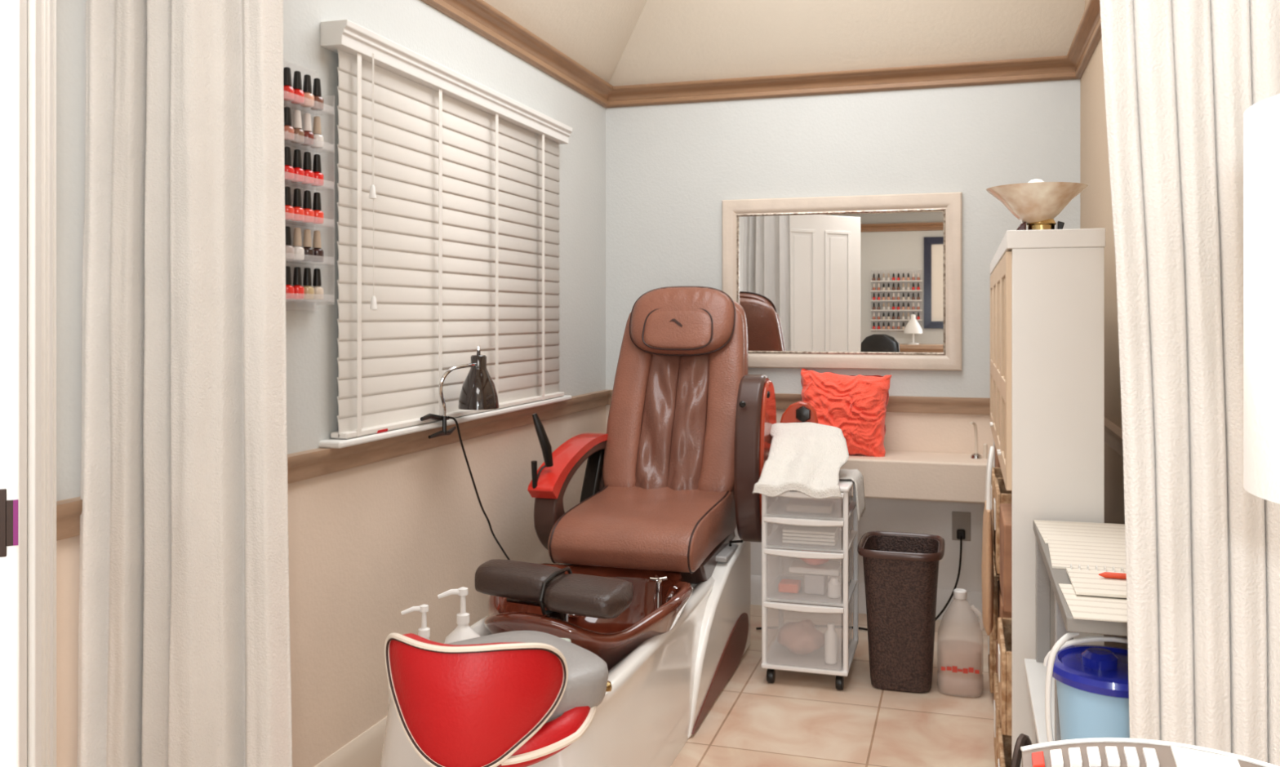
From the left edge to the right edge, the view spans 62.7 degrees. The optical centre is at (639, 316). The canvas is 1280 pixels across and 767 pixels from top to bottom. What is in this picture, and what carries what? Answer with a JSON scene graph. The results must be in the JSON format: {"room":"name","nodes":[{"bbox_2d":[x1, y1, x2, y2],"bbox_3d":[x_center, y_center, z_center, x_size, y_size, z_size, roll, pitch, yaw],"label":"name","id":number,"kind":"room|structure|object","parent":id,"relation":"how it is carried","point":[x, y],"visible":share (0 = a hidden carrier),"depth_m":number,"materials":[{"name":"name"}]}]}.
{"room":"salon","nodes":[
{"label":"salon","id":0,"kind":"room"},
{"bbox_2d":[56,0,605,766],"bbox_3d":[-1.335,0.040,1.263,0.140,2.460,7.830,0,0,17],"label":"wall","id":1,"kind":"structure","parent":0,"point":[371,544],"depth_m":2.87,"materials":[{"name":"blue paint"}]},
{"bbox_2d":[314,715,387,766],"bbox_3d":[-1.268,1.207,1.222,0.020,0.126,7.590,0,0,17],"label":"baseboard","id":2,"kind":"structure","parent":1,"relation":"attached to","point":[365,750],"depth_m":2.86,"materials":[{"name":"beige"}]},
{"bbox_2d":[319,395,571,448],"bbox_3d":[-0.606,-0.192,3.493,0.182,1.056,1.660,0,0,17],"label":"window sill","id":3,"kind":"structure","parent":1,"relation":"in","point":[336,443],"depth_m":3.11,"materials":[{"name":"white paint"}]},
{"bbox_2d":[420,346,510,560],"bbox_3d":[-0.458,0.671,3.459,0.137,1.162,0.863,0,0,17],"label":"lamp","id":4,"kind":"object","parent":3,"relation":"attached to","point":[478,391],"visible":0.92,"depth_m":3.25,"materials":[{"name":"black metal"}]},
{"bbox_2d":[320,19,572,439],"bbox_3d":[-0.540,-0.221,3.454,0.090,1.074,1.615,0,0,17],"label":"window blind","id":5,"kind":"object","parent":1,"relation":"attached to","point":[448,184],"visible":0.96,"depth_m":3.19,"materials":[{"name":"white paint"}]},
{"bbox_2d":[56,389,1123,541],"bbox_3d":[0.338,0.370,0.728,3.381,0.068,7.598,0,0,17],"label":"trim","id":6,"kind":"structure","parent":1,"relation":"attached to","point":[307,464],"depth_m":3.25,"materials":[{"name":"beige wood"}]},
{"bbox_2d":[421,0,1101,108],"bbox_3d":[0.338,-1.007,0.728,3.381,0.086,7.598,0,0,17],"label":"trim","id":7,"kind":"structure","parent":1,"relation":"attached to","point":[479,16],"depth_m":4.37,"materials":[{"name":"brown wood"}]},
{"bbox_3d":[-0.842,-0.320,2.525,0.057,0.610,0.292,0,0,17],"label":"rack","id":8,"kind":"object","parent":1,"relation":"attached to","visible":0},
{"bbox_2d":[283,66,293,101],"bbox_3d":[-0.843,-0.556,2.509,0.033,0.079,0.033,0,0,17],"label":"bottle","id":9,"kind":"object","parent":8,"relation":"on","point":[288,91],"visible":0.79,"depth_m":2.50,"materials":[{"name":"red glass"}]},
{"bbox_2d":[284,106,293,141],"bbox_3d":[-0.843,-0.462,2.509,0.033,0.079,0.033,0,0,17],"label":"bottle","id":10,"kind":"object","parent":8,"relation":"on","point":[288,129],"visible":0.77,"depth_m":2.50,"materials":[{"name":"brown"}]},
{"bbox_2d":[284,146,293,180],"bbox_3d":[-0.843,-0.366,2.509,0.033,0.079,0.033,0,0,17],"label":"bottle","id":11,"kind":"object","parent":8,"relation":"on","point":[289,170],"visible":0.74,"depth_m":2.50,"materials":[{"name":"red glass"}]},
{"bbox_2d":[284,186,293,220],"bbox_3d":[-0.843,-0.272,2.509,0.033,0.079,0.033,0,0,17],"label":"bottle","id":12,"kind":"object","parent":8,"relation":"on","point":[289,210],"visible":0.7,"depth_m":2.50,"materials":[{"name":"red glass"}]},
{"bbox_2d":[284,226,293,259],"bbox_3d":[-0.843,-0.176,2.509,0.033,0.079,0.033,0,0,17],"label":"bottle","id":13,"kind":"object","parent":8,"relation":"on","point":[289,249],"visible":0.6,"depth_m":2.50,"materials":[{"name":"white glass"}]},
{"bbox_2d":[285,266,293,299],"bbox_3d":[-0.843,-0.082,2.509,0.033,0.079,0.033,0,0,17],"label":"bottle","id":14,"kind":"object","parent":8,"relation":"on","point":[289,289],"visible":0.63,"depth_m":2.50,"materials":[{"name":"red glass"}]},
{"bbox_2d":[290,71,304,104],"bbox_3d":[-0.831,-0.556,2.547,0.033,0.079,0.033,0,0,17],"label":"bottle","id":15,"kind":"object","parent":8,"relation":"on","point":[299,95],"visible":0.91,"depth_m":2.54,"materials":[{"name":"red glass"}]},
{"bbox_2d":[290,110,304,143],"bbox_3d":[-0.831,-0.462,2.547,0.033,0.079,0.033,0,0,17],"label":"bottle","id":16,"kind":"object","parent":8,"relation":"on","point":[299,134],"visible":0.92,"depth_m":2.54,"materials":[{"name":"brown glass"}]},
{"bbox_2d":[290,149,304,182],"bbox_3d":[-0.831,-0.366,2.547,0.033,0.079,0.033,0,0,17],"label":"bottle","id":17,"kind":"object","parent":8,"relation":"on","point":[299,173],"visible":0.84,"depth_m":2.54,"materials":[{"name":"red glass"}]},
{"bbox_2d":[291,188,304,222],"bbox_3d":[-0.831,-0.272,2.547,0.033,0.079,0.033,0,0,17],"label":"bottle","id":18,"kind":"object","parent":8,"relation":"on","point":[299,212],"visible":0.91,"depth_m":2.54,"materials":[{"name":"red glass"}]},
{"bbox_2d":[291,227,304,260],"bbox_3d":[-0.831,-0.176,2.547,0.033,0.079,0.033,0,0,17],"label":"bottle","id":19,"kind":"object","parent":8,"relation":"on","point":[299,251],"visible":0.89,"depth_m":2.54,"materials":[{"name":"white glass"}]},
{"bbox_2d":[293,266,304,299],"bbox_3d":[-0.831,-0.082,2.547,0.033,0.079,0.033,0,0,17],"label":"bottle","id":20,"kind":"object","parent":8,"relation":"on","point":[299,291],"visible":0.84,"depth_m":2.54,"materials":[{"name":"red glass"}]},
{"bbox_2d":[300,74,314,107],"bbox_3d":[-0.819,-0.556,2.586,0.033,0.079,0.033,0,0,17],"label":"bottle","id":21,"kind":"object","parent":8,"relation":"on","point":[307,87],"visible":0.88,"depth_m":2.58,"materials":[{"name":"brown"}]},
{"bbox_2d":[300,112,314,146],"bbox_3d":[-0.819,-0.462,2.586,0.033,0.079,0.033,0,0,17],"label":"bottle","id":22,"kind":"object","parent":8,"relation":"on","point":[307,126],"visible":0.88,"depth_m":2.58,"materials":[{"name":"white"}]},
{"bbox_2d":[301,151,314,184],"bbox_3d":[-0.819,-0.366,2.586,0.033,0.079,0.033,0,0,17],"label":"bottle","id":23,"kind":"object","parent":8,"relation":"on","point":[307,165],"visible":0.87,"depth_m":2.58,"materials":[{"name":"red glass"}]},
{"bbox_2d":[301,229,314,261],"bbox_3d":[-0.819,-0.176,2.586,0.033,0.079,0.033,0,0,17],"label":"bottle","id":24,"kind":"object","parent":8,"relation":"on","point":[307,242],"visible":0.87,"depth_m":2.58,"materials":[{"name":"black"}]},
{"bbox_2d":[302,190,314,222],"bbox_3d":[-0.819,-0.272,2.586,0.033,0.079,0.033,0,0,17],"label":"bottle","id":25,"kind":"object","parent":8,"relation":"on","point":[307,203],"visible":0.93,"depth_m":2.58,"materials":[{"name":"red glass"}]},
{"bbox_2d":[302,267,314,300],"bbox_3d":[-0.819,-0.082,2.586,0.033,0.079,0.033,0,0,17],"label":"bottle","id":26,"kind":"object","parent":8,"relation":"on","point":[307,280],"visible":0.91,"depth_m":2.58,"materials":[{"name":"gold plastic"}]},
{"bbox_2d":[310,78,324,111],"bbox_3d":[-0.807,-0.556,2.625,0.033,0.079,0.033,0,0,17],"label":"bottle","id":27,"kind":"object","parent":8,"relation":"on","point":[318,100],"visible":0.83,"depth_m":2.62,"materials":[{"name":"brown"}]},
{"bbox_2d":[310,115,324,148],"bbox_3d":[-0.807,-0.462,2.625,0.033,0.079,0.033,0,0,17],"label":"bottle","id":28,"kind":"object","parent":8,"relation":"on","point":[318,138],"visible":0.87,"depth_m":2.62,"materials":[{"name":"white glass"}]},
{"bbox_2d":[311,154,324,186],"bbox_3d":[-0.807,-0.366,2.625,0.033,0.079,0.033,0,0,17],"label":"bottle","id":29,"kind":"object","parent":8,"relation":"on","point":[318,176],"visible":0.88,"depth_m":2.62,"materials":[{"name":"red glass"}]},
{"bbox_2d":[311,192,324,224],"bbox_3d":[-0.807,-0.272,2.625,0.033,0.079,0.033,0,0,17],"label":"bottle","id":30,"kind":"object","parent":8,"relation":"on","point":[317,207],"visible":0.88,"depth_m":2.62,"materials":[{"name":"red glass"}]},
{"bbox_2d":[311,230,324,262],"bbox_3d":[-0.807,-0.176,2.625,0.033,0.079,0.033,0,0,17],"label":"bottle","id":31,"kind":"object","parent":8,"relation":"on","point":[318,253],"visible":0.92,"depth_m":2.62,"materials":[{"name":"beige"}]},
{"bbox_2d":[311,268,324,300],"bbox_3d":[-0.807,-0.082,2.625,0.033,0.079,0.033,0,0,17],"label":"bottle","id":32,"kind":"object","parent":8,"relation":"on","point":[317,284],"visible":0.9,"depth_m":2.62,"materials":[{"name":"beige glass"}]},
{"bbox_2d":[483,0,1084,86],"bbox_3d":[0.346,-1.439,0.746,3.657,0.782,7.830,0,0,17],"label":"ceiling","id":33,"kind":"structure","parent":0,"point":[623,42],"depth_m":4.40,"materials":[{"name":"beige paint"}]},
{"bbox_2d":[670,604,995,766],"bbox_3d":[0.340,1.320,0.727,3.777,0.100,7.990,0,0,17],"label":"floor","id":34,"kind":"structure","parent":0,"point":[798,719],"depth_m":3.31,"materials":[{"name":"beige tile"}]},
{"bbox_2d":[0,0,56,766],"bbox_3d":[-0.737,0.237,1.249,0.058,2.054,0.825,0,0,-27],"label":"door","id":35,"kind":"structure","parent":34,"relation":"on","point":[28,28],"depth_m":0.99,"materials":[{"name":"white paint"}]},
{"bbox_2d":[384,631,608,766],"bbox_3d":[-0.313,0.944,2.198,0.470,0.650,0.420,0,0,-32],"label":"stool","id":36,"kind":"object","parent":34,"relation":"on","point":[515,699],"visible":1,"depth_m":2.01,"materials":[{"name":"red leather"}]},
{"bbox_2d":[380,286,818,766],"bbox_3d":[0.021,0.573,3.395,0.916,1.395,2.051,0,0,17],"label":"chair","id":37,"kind":"object","parent":34,"relation":"on","point":[651,578],"visible":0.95,"depth_m":3.61,"materials":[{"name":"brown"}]},
{"bbox_2d":[400,604,430,640],"bbox_3d":[-0.539,0.806,2.588,0.084,0.195,0.068,0,0,17],"label":"lotion bottle","id":38,"kind":"object","parent":37,"relation":"on","point":[424,632],"visible":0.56,"depth_m":2.58,"materials":[{"name":"white plastic"}]},
{"bbox_2d":[437,586,479,644],"bbox_3d":[-0.448,0.792,2.649,0.109,0.221,0.105,0,0,17],"label":"lotion bottle","id":39,"kind":"object","parent":37,"relation":"on","point":[463,631],"visible":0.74,"depth_m":2.63,"materials":[{"name":"white plastic"}]},
{"bbox_2d":[531,413,553,488],"bbox_3d":[-0.347,0.467,3.660,0.048,0.264,0.105,0,0,41],"label":"remote control","id":40,"kind":"object","parent":37,"relation":"on","point":[545,446],"visible":1,"depth_m":3.65,"materials":[{"name":"black plastic"}]},
{"bbox_2d":[380,576,715,766],"bbox_3d":[-0.171,1.085,3.178,0.615,0.370,1.525,0,0,17],"label":"tub","id":41,"kind":"object","parent":37,"relation":"in","point":[660,687],"depth_m":2.91,"materials":[{"name":"white"}]},
{"bbox_2d":[484,564,693,671],"bbox_3d":[-0.147,0.933,3.184,0.612,0.273,0.838,0,0,17],"label":"basin","id":42,"kind":"object","parent":37,"relation":"in","point":[654,633],"depth_m":3.04,"materials":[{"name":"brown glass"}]},
{"bbox_2d":[648,575,666,610],"bbox_3d":[0.058,0.885,3.351,0.048,0.110,0.048,0,0,33],"label":"tap","id":43,"kind":"object","parent":37,"relation":"on","point":[659,600],"depth_m":3.34,"materials":[{"name":"silver metal"}]},
{"bbox_2d":[630,287,734,355],"bbox_3d":[0.168,0.018,4.223,0.428,0.278,0.162,0,0,17],"label":"pillow","id":44,"kind":"object","parent":37,"relation":"on","point":[664,321],"depth_m":4.17,"materials":[{"name":"brown leather"}]},
{"bbox_2d":[780,400,818,423],"bbox_3d":[0.597,0.379,3.970,0.153,0.122,0.030,0,0,17],"label":"armrest","id":45,"kind":"object","parent":37,"relation":"on","point":[800,411],"depth_m":3.95,"materials":[{"name":"plastic"}]},
{"bbox_2d":[760,479,857,690],"bbox_3d":[0.612,0.923,3.757,0.304,0.694,0.406,0,0,17],"label":"cart","id":46,"kind":"object","parent":34,"relation":"on","point":[779,657],"visible":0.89,"depth_m":3.63,"materials":[{"name":"white plastic"}]},
{"bbox_2d":[777,578,800,593],"bbox_3d":[0.529,0.951,3.708,0.070,0.032,0.080,0,0,17],"label":"sponge","id":47,"kind":"object","parent":46,"relation":"in","point":[788,586],"visible":1,"depth_m":3.68,"materials":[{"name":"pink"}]},
{"bbox_2d":[751,422,848,498],"bbox_3d":[0.582,0.504,3.746,0.325,0.223,0.400,0,0,17],"label":"towel","id":48,"kind":"object","parent":46,"relation":"on","point":[806,458],"visible":1,"depth_m":3.69,"materials":[{"name":"white fabric"}]},
{"bbox_2d":[777,619,824,655],"bbox_3d":[0.572,1.131,3.716,0.163,0.119,0.154,0,0,-23],"label":"bag","id":49,"kind":"object","parent":46,"relation":"in","point":[802,638],"visible":0.98,"depth_m":3.67,"materials":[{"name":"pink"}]},
{"bbox_2d":[782,524,838,546],"bbox_3d":[0.598,0.762,3.677,0.180,0.045,0.120,0,0,17],"label":"paper stack","id":50,"kind":"object","parent":46,"relation":"in","point":[815,535],"visible":0.94,"depth_m":3.63,"materials":[{"name":"white paper"}]},
{"bbox_2d":[785,498,835,514],"bbox_3d":[0.595,0.662,3.667,0.160,0.028,0.120,0,0,17],"label":"tool case","id":51,"kind":"object","parent":46,"relation":"in","point":[802,506],"visible":1,"depth_m":3.62,"materials":[{"name":"beige plastic"}]},
{"bbox_2d":[788,559,843,576],"bbox_3d":[0.623,0.887,3.716,0.175,0.022,0.130,0,0,17],"label":"plastic tray","id":52,"kind":"object","parent":46,"relation":"in","point":[797,566],"visible":0.96,"depth_m":3.67,"materials":[{"name":"white"}]},
{"bbox_2d":[804,573,827,595],"bbox_3d":[0.619,0.933,3.696,0.070,0.066,0.090,0,0,17],"label":"carton","id":53,"kind":"object","parent":46,"relation":"in","point":[815,584],"visible":0.76,"depth_m":3.65,"materials":[{"name":"grey cardboard"}]},
{"bbox_2d":[824,622,837,664],"bbox_3d":[0.657,1.124,3.617,0.042,0.135,0.042,0,0,17],"label":"bottle","id":54,"kind":"object","parent":46,"relation":"in","point":[830,635],"visible":1,"depth_m":3.60,"materials":[{"name":"white plastic"}]},
{"bbox_2d":[827,577,840,598],"bbox_3d":[0.670,0.933,3.623,0.044,0.066,0.044,0,0,17],"label":"bottle","id":55,"kind":"object","parent":46,"relation":"in","point":[833,585],"visible":1,"depth_m":3.61,"materials":[{"name":"white plastic"}]},
{"bbox_2d":[839,469,865,520],"bbox_3d":[0.747,0.636,3.777,0.107,0.151,0.222,0,0,17],"label":"cleaning cloth","id":56,"kind":"object","parent":46,"relation":"hanging from","point":[855,475],"visible":0.82,"depth_m":3.74,"materials":[{"name":"white fabric"}]},
{"bbox_2d":[857,531,944,693],"bbox_3d":[0.910,1.026,3.654,0.288,0.487,0.348,0,0,17],"label":"waste bin","id":57,"kind":"object","parent":34,"relation":"on","point":[900,569],"visible":1,"depth_m":3.53,"materials":[{"name":"brown plastic"}]},
{"bbox_2d":[938,588,982,696],"bbox_3d":[1.088,1.099,3.566,0.153,0.342,0.152,0,0,17],"label":"plastic jug","id":58,"kind":"object","parent":34,"relation":"on","point":[960,665],"visible":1,"depth_m":3.51,"materials":[{"name":"beige plastic"}]},
{"bbox_2d":[941,666,979,674],"bbox_3d":[1.066,1.175,3.499,0.122,0.020,0.010,0,0,17],"label":"print","id":59,"kind":"object","parent":58,"relation":"attached to","point":[944,669],"depth_m":3.50,"materials":[{"name":"red"}]},
{"bbox_2d":[998,728,1011,766],"bbox_3d":[0.952,1.135,2.495,0.191,0.190,0.290,0,0,17],"label":"storage basket","id":60,"kind":"object","parent":34,"relation":"on","point":[1004,741],"visible":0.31,"depth_m":2.64,"materials":[{"name":"brown wicker"}]},
{"bbox_2d":[990,228,1105,766],"bbox_3d":[1.132,0.539,3.036,0.210,1.462,1.538,0,0,17],"label":"display cabinet","id":61,"kind":"object","parent":34,"relation":"on","point":[1047,286],"visible":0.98,"depth_m":2.31,"materials":[{"name":"white paint"}]},
{"bbox_2d":[981,446,994,635],"bbox_3d":[0.981,0.617,2.962,0.034,0.506,0.270,0,0,17],"label":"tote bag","id":62,"kind":"object","parent":61,"relation":"hanging from","point":[988,573],"visible":1,"depth_m":2.86,"materials":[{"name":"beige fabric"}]},
{"bbox_2d":[987,630,996,693],"bbox_3d":[1.274,1.125,3.542,0.191,0.210,0.290,0,0,17],"label":"storage basket","id":63,"kind":"object","parent":61,"relation":"on","point":[991,643],"visible":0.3,"depth_m":3.43,"materials":[{"name":"brown wicker"}]},
{"bbox_2d":[992,555,999,640],"bbox_3d":[1.167,0.855,3.193,0.191,0.190,0.290,0,0,17],"label":"storage basket","id":64,"kind":"object","parent":61,"relation":"on","point":[997,577],"visible":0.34,"depth_m":3.08,"materials":[{"name":"brown wicker"}]},
{"bbox_2d":[991,467,1003,545],"bbox_3d":[1.167,0.575,3.193,0.191,0.190,0.290,0,0,17],"label":"storage basket","id":65,"kind":"object","parent":61,"relation":"on","point":[996,472],"visible":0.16,"depth_m":3.18,"materials":[{"name":"brown wicker"}]},
{"bbox_2d":[993,673,1001,766],"bbox_3d":[1.060,1.125,2.844,0.191,0.210,0.290,0,0,17],"label":"storage basket","id":66,"kind":"object","parent":61,"relation":"on","point":[997,719],"visible":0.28,"depth_m":2.82,"materials":[{"name":"brown wicker"}]},
{"bbox_2d":[993,477,1011,574],"bbox_3d":[1.060,0.565,2.844,0.191,0.210,0.290,0,0,17],"label":"storage basket","id":67,"kind":"object","parent":61,"relation":"on","point":[1002,495],"visible":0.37,"depth_m":2.74,"materials":[{"name":"brown wicker"}]},
{"bbox_2d":[997,580,1011,651],"bbox_3d":[1.064,0.850,2.837,0.178,0.200,0.280,0,0,17],"label":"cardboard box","id":68,"kind":"object","parent":61,"relation":"on","point":[1002,614],"visible":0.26,"depth_m":2.84,"materials":[{"name":"brown cardboard"}]},
{"bbox_2d":[998,617,1011,736],"bbox_3d":[0.952,0.855,2.495,0.191,0.190,0.290,0,0,17],"label":"storage basket","id":69,"kind":"object","parent":61,"relation":"on","point":[1004,624],"visible":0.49,"depth_m":2.38,"materials":[{"name":"brown wicker"}]},
{"bbox_2d":[1000,503,1011,612],"bbox_3d":[0.954,0.570,2.490,0.184,0.200,0.280,0,0,17],"label":"cardboard box","id":70,"kind":"object","parent":61,"relation":"on","point":[1005,508],"visible":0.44,"depth_m":2.38,"materials":[{"name":"brown cardboard"}]},
{"bbox_2d":[986,178,1088,230],"bbox_3d":[1.011,-0.272,2.681,0.244,0.160,0.244,0,0,17],"label":"lamp","id":71,"kind":"object","parent":61,"relation":"on","point":[1036,203],"visible":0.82,"depth_m":2.62,"materials":[{"name":"beige glass"}]},
{"bbox_2d":[1024,520,1127,744],"bbox_3d":[0.879,0.857,1.885,0.320,0.826,0.780,0,0,17],"label":"utility cart","id":72,"kind":"object","parent":34,"relation":"on","point":[1064,623],"visible":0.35,"depth_m":2.00,"materials":[{"name":"grey plastic"}]},
{"bbox_2d":[1024,658,1054,743],"bbox_3d":[0.865,0.748,1.873,0.300,0.015,0.750,0,0,17],"label":"shelf","id":73,"kind":"object","parent":72,"relation":"attached to","point":[1035,670],"depth_m":2.06,"materials":[{"name":"white paint"}]},
{"bbox_2d":[1044,631,1079,742],"bbox_3d":[0.640,0.602,1.577,0.058,0.252,0.030,0,0,-18],"label":"hose","id":74,"kind":"object","parent":72,"relation":"hanging from","point":[1067,637],"visible":0.84,"depth_m":1.58,"materials":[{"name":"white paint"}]},
{"bbox_2d":[1033,520,1124,543],"bbox_3d":[0.945,0.443,2.137,0.257,0.002,0.247,0,0,17],"label":"paper sheet","id":75,"kind":"object","parent":72,"relation":"on","point":[1066,530],"visible":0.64,"depth_m":2.17,"materials":[{"name":"white paper"}]},
{"bbox_2d":[1043,636,1129,740],"bbox_3d":[0.734,0.617,1.631,0.204,0.245,0.194,0,0,17],"label":"bucket","id":76,"kind":"object","parent":72,"relation":"on","point":[1092,681],"visible":0.59,"depth_m":1.59,"materials":[{"name":"blue plastic"}]},
{"bbox_2d":[1047,537,1125,571],"bbox_3d":[0.900,0.442,1.931,0.285,0.004,0.271,0,0,17],"label":"paper sheet","id":77,"kind":"object","parent":72,"relation":"on","point":[1064,553],"visible":0.43,"depth_m":1.95,"materials":[{"name":"white paper"}]},
{"bbox_2d":[1058,583,1127,622],"bbox_3d":[0.798,0.443,1.604,0.281,0.002,0.210,0,0,17],"label":"paper sheet","id":78,"kind":"object","parent":72,"relation":"on","point":[1081,606],"visible":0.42,"depth_m":1.60,"materials":[{"name":"white paper"}]},
{"bbox_2d":[1066,564,1126,598],"bbox_3d":[0.833,0.434,1.706,0.250,0.016,0.170,0,0,17],"label":"spiral notebook","id":79,"kind":"object","parent":78,"relation":"on","point":[1086,582],"visible":0.34,"depth_m":1.71,"materials":[{"name":"paper"}]},
{"bbox_3d":[0.515,0.840,0.569,0.590,0.860,0.550,0,0,17],"label":"table","id":80,"kind":"object","parent":34,"relation":"on","visible":0},
{"bbox_2d":[1010,733,1032,766],"bbox_3d":[0.302,0.376,0.837,0.061,0.068,0.025,0,0,-44],"label":"phone cord","id":81,"kind":"object","parent":80,"relation":"on","point":[1023,740],"visible":0.65,"depth_m":0.85,"materials":[{"name":"plastic"}]},
{"bbox_2d":[1020,737,1279,766],"bbox_3d":[0.371,0.367,0.695,0.217,0.086,0.227,0,0,17],"label":"calculator","id":82,"kind":"object","parent":80,"relation":"on","point":[1096,752],"visible":1,"depth_m":0.79,"materials":[{"name":"white plastic"}]},
{"bbox_2d":[1243,93,1279,504],"bbox_3d":[0.605,0.124,0.771,0.280,0.572,0.280,0,0,17],"label":"table lamp","id":83,"kind":"object","parent":80,"relation":"on","point":[1261,120],"visible":1,"depth_m":0.79,"materials":[{"name":"white"}]},
{"bbox_2d":[605,79,1079,592],"bbox_3d":[1.477,0.040,4.421,3.377,2.460,0.140,0,0,17],"label":"wall","id":84,"kind":"structure","parent":0,"point":[670,169],"depth_m":4.50,"materials":[{"name":"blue paint"}]},
{"bbox_2d":[721,191,961,371],"bbox_3d":[0.853,-0.147,4.524,1.020,0.745,0.029,0,0,17],"label":"wall mirror","id":85,"kind":"object","parent":84,"relation":"attached to","point":[859,282],"visible":0.86,"depth_m":4.51,"materials":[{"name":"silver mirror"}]},
{"bbox_2d":[755,511,970,631],"bbox_3d":[0.934,1.041,4.253,0.916,0.452,0.165,0,0,-10],"label":"power cord","id":86,"kind":"object","parent":84,"relation":"attached to","point":[961,522],"visible":0.7,"depth_m":4.37,"materials":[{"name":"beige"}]},
{"bbox_2d":[951,511,970,541],"bbox_3d":[1.341,0.875,4.386,0.075,0.120,0.005,0,0,17],"label":"outlet plate","id":87,"kind":"object","parent":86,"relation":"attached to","point":[960,520],"depth_m":4.38,"materials":[{"name":"beige plastic"}]},
{"bbox_2d":[750,575,982,623],"bbox_3d":[0.811,1.207,4.547,2.030,0.126,0.020,0,0,17],"label":"baseboard","id":88,"kind":"structure","parent":84,"relation":"attached to","point":[969,610],"depth_m":4.39,"materials":[{"name":"white paint"}]},
{"bbox_2d":[840,450,993,503],"bbox_3d":[1.167,0.647,4.281,1.193,0.155,0.310,0,0,17],"label":"counter","id":89,"kind":"object","parent":84,"relation":"attached to","point":[955,477],"depth_m":4.15,"materials":[{"name":"beige paint"}]},
{"bbox_2d":[800,368,891,457],"bbox_3d":[0.842,0.402,4.380,0.393,0.365,0.197,0,0,20],"label":"cushion","id":90,"kind":"object","parent":89,"relation":"on","point":[857,405],"visible":0.73,"depth_m":4.32,"materials":[{"name":"red fabric"}]},
{"bbox_2d":[969,422,987,458],"bbox_3d":[1.356,0.495,4.235,0.080,0.151,0.050,0,0,-16],"label":"tap","id":91,"kind":"object","parent":89,"relation":"on","point":[975,455],"visible":1,"depth_m":4.23,"materials":[{"name":"silver metal"}]},
{"bbox_2d":[970,443,987,458],"bbox_3d":[1.367,0.540,4.235,0.066,0.060,0.043,0,0,17],"label":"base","id":92,"kind":"object","parent":89,"relation":"on","point":[975,455],"depth_m":4.22,"materials":[{"name":"silver metal"}]},
{"bbox_2d":[1080,0,1128,648],"bbox_3d":[1.990,-0.280,2.636,1.347,3.100,2.970,0,0,17],"label":"wall","id":93,"kind":"structure","parent":0,"point":[1095,202],"depth_m":3.52,"materials":[{"name":"beige paint"}]},
{"bbox_3d":[0.038,-0.925,1.611,2.276,0.052,0.138,0,0,17],"label":"curtain rod","id":94,"kind":"object","parent":93,"relation":"attached to","visible":0},
{"bbox_2d":[77,0,292,766],"bbox_3d":[-0.839,0.179,1.908,0.406,2.158,0.096,0,0,11],"label":"curtain","id":95,"kind":"object","parent":94,"relation":"hanging from","point":[184,650],"visible":1,"depth_m":1.90,"materials":[{"name":"fabric"}]},
{"bbox_2d":[1099,0,1279,766],"bbox_3d":[0.811,0.179,1.310,0.468,2.158,0.040,0,0,17],"label":"curtain","id":96,"kind":"object","parent":94,"relation":"hanging from","point":[1181,77],"visible":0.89,"depth_m":1.34,"materials":[{"name":"fabric"}]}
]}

